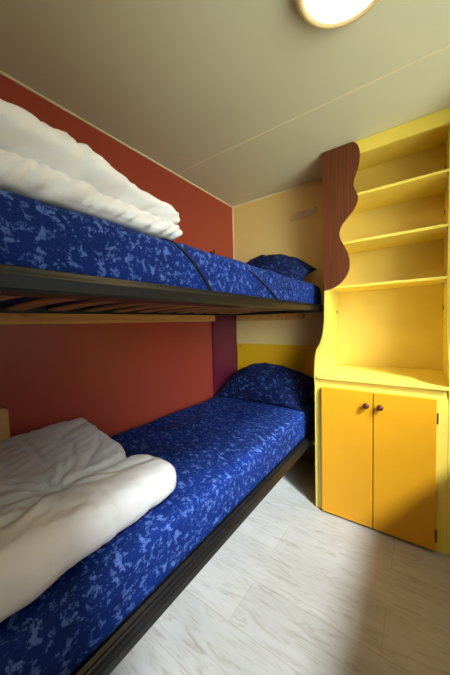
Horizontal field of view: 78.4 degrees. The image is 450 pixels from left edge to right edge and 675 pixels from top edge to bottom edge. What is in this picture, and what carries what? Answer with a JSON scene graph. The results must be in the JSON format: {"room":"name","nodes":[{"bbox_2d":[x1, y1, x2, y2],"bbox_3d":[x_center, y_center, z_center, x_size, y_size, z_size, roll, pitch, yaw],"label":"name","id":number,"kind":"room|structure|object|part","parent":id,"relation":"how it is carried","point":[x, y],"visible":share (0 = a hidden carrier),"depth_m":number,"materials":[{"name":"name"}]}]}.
{"room":"bunk bedroom","nodes":[
{"label":"bunk bedroom","id":0,"kind":"room"},
{"bbox_2d":[0,74,232,437],"bbox_3d":[-0.657,-0.020,1.452,0.060,2.080,2.619,1,4,36],"label":"wall","id":1,"kind":"structure","parent":0,"point":[118,378],"depth_m":1.49,"materials":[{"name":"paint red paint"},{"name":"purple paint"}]},
{"bbox_2d":[0,406,9,440],"bbox_3d":[-0.987,0.402,0.896,0.055,0.243,0.464,1,4,36],"label":"wooden board","id":2,"kind":"object","parent":1,"relation":"attached to","point":[4,414],"visible":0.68,"depth_m":1.05,"materials":[{"name":"brown wood"}]},
{"bbox_2d":[0,313,214,324],"bbox_3d":[-0.645,-0.093,1.377,0.045,0.046,1.900,1,4,36],"label":"batten","id":3,"kind":"object","parent":1,"relation":"attached to","point":[5,318],"visible":1,"depth_m":1.33,"materials":[{"name":"brown wood"}]},
{"bbox_2d":[0,71,232,207],"bbox_3d":[-0.657,-1.054,1.377,0.007,0.008,2.499,1,4,36],"label":"trim","id":4,"kind":"structure","parent":1,"relation":"attached to","point":[1,72],"depth_m":1.38,"materials":[{"name":"white wood"}]},
{"bbox_2d":[0,264,323,315],"bbox_3d":[-0.218,-0.145,1.292,0.778,0.044,2.182,1,4,36],"label":"frame","id":5,"kind":"object","parent":1,"relation":"attached to","point":[53,287],"visible":0.95,"depth_m":0.77,"materials":[{"name":"black metal"}]},
{"bbox_3d":[-0.523,-0.147,1.509,0.028,0.040,2.182,1,4,35],"label":"rail","id":6,"kind":"part","parent":5,"relation":"part of","materials":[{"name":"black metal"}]},
{"bbox_2d":[0,189,320,309],"bbox_3d":[-0.219,-0.234,1.285,0.723,0.161,2.123,1,4,36],"label":"mattress","id":7,"kind":"object","parent":5,"relation":"on","point":[33,233],"visible":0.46,"depth_m":0.64,"materials":[{"name":"blue fabric"}]},
{"bbox_2d":[0,99,182,240],"bbox_3d":[-0.599,-0.381,0.729,0.682,0.206,0.831,1,4,36],"label":"duvet","id":8,"kind":"object","parent":7,"relation":"on","point":[41,162],"visible":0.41,"depth_m":0.57,"materials":[{"name":"white fabric"}]},
{"bbox_2d":[246,254,316,280],"bbox_3d":[0.316,-0.482,1.999,0.594,0.232,0.356,1,4,36],"label":"pillow","id":9,"kind":"object","parent":7,"relation":"on","point":[292,267],"visible":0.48,"depth_m":1.82,"materials":[{"name":"blue fabric"}]},
{"bbox_3d":[0.415,-0.206,2.160,0.743,0.040,0.028,1,4,35],"label":"rail","id":10,"kind":"part","parent":5,"relation":"part of","materials":[{"name":"black metal"}]},
{"bbox_2d":[211,315,236,396],"bbox_3d":[0.008,0.388,2.317,0.026,1.140,0.322,1,4,36],"label":"board","id":11,"kind":"object","parent":1,"relation":"attached to","point":[223,329],"visible":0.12,"depth_m":2.26,"materials":[{"name":"wood"}]},
{"bbox_2d":[0,0,449,206],"bbox_3d":[0.072,-1.074,0.855,1.920,0.050,2.619,1,4,36],"label":"ceiling","id":12,"kind":"structure","parent":0,"point":[182,84],"depth_m":1.11,"materials":[{"name":"white paint"}]},
{"bbox_2d":[177,45,449,173],"bbox_3d":[0.405,-1.082,1.322,1.800,0.002,0.004,1,4,36],"label":"trim","id":13,"kind":"structure","parent":12,"relation":"attached to","point":[449,45],"depth_m":1.26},
{"bbox_2d":[294,0,378,29],"bbox_3d":[0.340,-1.023,0.773,0.292,0.057,0.292,1,4,36],"label":"ceiling lamp","id":14,"kind":"object","parent":12,"relation":"attached to","point":[320,14],"visible":1,"depth_m":0.85,"materials":[{"name":"beige plastic"}]},
{"bbox_2d":[303,0,372,23],"bbox_3d":[0.340,-1.007,0.774,0.235,0.025,0.235,1,4,35],"label":"diffuser","id":15,"kind":"object","parent":14,"relation":"attached to","point":[314,11],"depth_m":0.85,"materials":[{"name":"beige"}]},
{"bbox_2d":[233,180,323,444],"bbox_3d":[0.843,-0.086,1.951,1.800,2.080,0.060,1,4,36],"label":"wall","id":16,"kind":"structure","parent":0,"point":[263,226],"depth_m":2.14,"materials":[{"name":"beige paint"}]},
{"bbox_2d":[232,208,233,258],"bbox_3d":[0.078,-0.662,2.415,0.006,0.922,0.006,1,4,36],"label":"trim","id":17,"kind":"structure","parent":16,"relation":"attached to","point":[232,208],"depth_m":2.40,"materials":[{"name":"white wood"}]},
{"bbox_2d":[237,313,304,320],"bbox_3d":[0.353,-0.164,2.231,0.584,0.048,0.045,1,4,36],"label":"batten","id":18,"kind":"object","parent":16,"relation":"attached to","point":[287,316],"visible":0.9,"depth_m":2.19,"materials":[{"name":"brown wood"}]},
{"bbox_2d":[233,178,322,207],"bbox_3d":[0.799,-1.118,1.867,1.793,0.007,0.006,1,4,36],"label":"trim","id":19,"kind":"structure","parent":16,"relation":"attached to","point":[321,178],"depth_m":2.13,"materials":[{"name":"white wood"}]},
{"bbox_2d":[237,343,318,443],"bbox_3d":[0.452,0.428,2.213,0.810,0.747,0.025,1,4,36],"label":"headboard","id":20,"kind":"object","parent":16,"relation":"attached to","point":[300,358],"visible":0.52,"depth_m":2.18,"materials":[{"name":"paint"}]},
{"bbox_2d":[290,206,316,221],"bbox_3d":[0.576,-0.913,2.039,0.204,0.064,0.010,1,4,36],"label":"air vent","id":21,"kind":"object","parent":16,"relation":"in","point":[309,212],"visible":1,"depth_m":2.04,"materials":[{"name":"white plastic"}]},
{"bbox_2d":[299,444,314,462],"bbox_3d":[0.468,0.880,2.243,0.810,0.140,0.012,1,4,36],"label":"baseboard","id":22,"kind":"structure","parent":16,"relation":"attached to","point":[308,455],"depth_m":2.11,"materials":[{"name":"brown wood"}]},
{"bbox_2d":[110,459,449,674],"bbox_3d":[0.128,1.052,0.968,1.920,0.050,2.619,1,4,36],"label":"floor","id":23,"kind":"structure","parent":0,"point":[299,587],"depth_m":1.05,"materials":[{"name":"white laminate"}]},
{"bbox_2d":[71,427,314,674],"bbox_3d":[-0.193,0.830,1.343,0.778,0.370,2.182,1,4,36],"label":"frame","id":24,"kind":"object","parent":23,"relation":"on","point":[107,656],"visible":0.22,"depth_m":0.77,"materials":[{"name":"black metal"}]},
{"bbox_2d":[0,396,314,674],"bbox_3d":[-0.200,0.575,1.329,0.718,0.170,2.125,1,4,36],"label":"mattress","id":25,"kind":"object","parent":24,"relation":"on","point":[219,449],"visible":0.65,"depth_m":0.83,"materials":[{"name":"blue fabric"}]},
{"bbox_2d":[0,418,175,621],"bbox_3d":[-0.624,0.455,0.799,0.735,0.136,0.822,1,4,36],"label":"duvet","id":26,"kind":"object","parent":25,"relation":"on","point":[68,488],"visible":1,"depth_m":0.72,"materials":[{"name":"white fabric"}]},
{"bbox_2d":[214,362,314,409],"bbox_3d":[0.304,0.311,2.049,0.693,0.246,0.392,1,4,36],"label":"pillow","id":27,"kind":"object","parent":25,"relation":"on","point":[264,382],"visible":0.98,"depth_m":1.89,"materials":[{"name":"blue fabric"}]},
{"bbox_2d":[314,107,449,554],"bbox_3d":[0.875,-0.064,1.551,0.608,2.078,0.550,1,4,36],"label":"tall cabinet","id":28,"kind":"object","parent":23,"relation":"on","point":[382,360],"visible":1,"depth_m":1.55,"materials":[{"name":"yellow paint"}]},
{"bbox_3d":[0.647,-0.068,1.740,0.016,2.078,0.505,1,4,35],"label":"panel","id":29,"kind":"part","parent":28,"relation":"part of","materials":[{"name":"yellow paint"}]},
{"bbox_3d":[0.677,-0.694,1.612,0.202,0.816,0.010,1,4,35],"label":"wavy panel","id":30,"kind":"part","parent":28,"relation":"part of","materials":[{"name":"brown wood"}]},
{"bbox_3d":[0.646,0.624,1.472,0.251,0.703,0.018,1,4,35],"label":"door","id":31,"kind":"part","parent":28,"relation":"part of","materials":[{"name":"orange paint"}]},
{"bbox_3d":[0.706,0.342,1.381,0.029,0.029,0.029,1,4,35],"label":"knob","id":32,"kind":"part","parent":28,"relation":"part of","materials":[{"name":"brown wood"}]},
{"bbox_3d":[0.756,0.342,1.345,0.029,0.029,0.029,1,4,35],"label":"knob","id":33,"kind":"part","parent":28,"relation":"part of","materials":[{"name":"brown wood"}]},
{"bbox_2d":[317,364,448,390],"bbox_3d":[0.889,0.210,1.575,0.574,0.015,0.500,1,4,35],"label":"countertop","id":34,"kind":"structure","parent":28,"relation":"on","point":[391,376],"depth_m":1.49,"materials":[{"name":"yellow paint"}]},
{"bbox_3d":[0.760,0.259,1.395,0.574,0.056,0.018,1,4,35],"label":"frame","id":35,"kind":"part","parent":28,"relation":"part of","materials":[{"name":"yellow paint"}]},
{"bbox_2d":[330,276,446,292],"bbox_3d":[0.939,-0.307,1.636,0.574,0.014,0.284,1,4,35],"label":"shelf","id":36,"kind":"object","parent":28,"relation":"attached to","point":[431,282],"depth_m":1.62,"materials":[{"name":"yellow paint"}]},
{"bbox_3d":[1.031,-0.090,1.768,0.574,2.058,0.012,1,4,35],"label":"panel","id":37,"kind":"part","parent":28,"relation":"part of","materials":[{"name":"yellow wood"}]},
{"bbox_2d":[342,223,447,253],"bbox_3d":[0.932,-0.559,1.623,0.574,0.014,0.284,1,4,35],"label":"shelf","id":38,"kind":"object","parent":28,"relation":"attached to","point":[431,235],"depth_m":1.58,"materials":[{"name":"yellow paint"}]},
{"bbox_2d":[350,168,448,214],"bbox_3d":[0.925,-0.818,1.609,0.574,0.014,0.284,1,4,35],"label":"shelf","id":39,"kind":"object","parent":28,"relation":"attached to","point":[433,185],"depth_m":1.56,"materials":[{"name":"yellow paint"}]},
{"bbox_2d":[357,125,447,171],"bbox_3d":[0.924,-1.083,1.602,0.574,0.015,0.265,1,4,35],"label":"shelf","id":40,"kind":"object","parent":28,"relation":"attached to","point":[434,140],"depth_m":1.59,"materials":[{"name":"yellow paint"}]},
{"bbox_3d":[0.842,-1.065,1.487,0.574,0.072,0.019,1,4,35],"label":"rail","id":41,"kind":"part","parent":28,"relation":"part of","materials":[{"name":"yellow paint"}]},
{"bbox_3d":[0.854,0.626,1.324,0.250,0.703,0.018,1,4,35],"label":"door","id":42,"kind":"part","parent":28,"relation":"part of","materials":[{"name":"orange paint"}]},
{"bbox_3d":[1.129,-0.062,1.397,0.016,2.078,0.505,1,4,35],"label":"panel","id":43,"kind":"part","parent":28,"relation":"part of","materials":[{"name":"yellow paint"}]}
]}

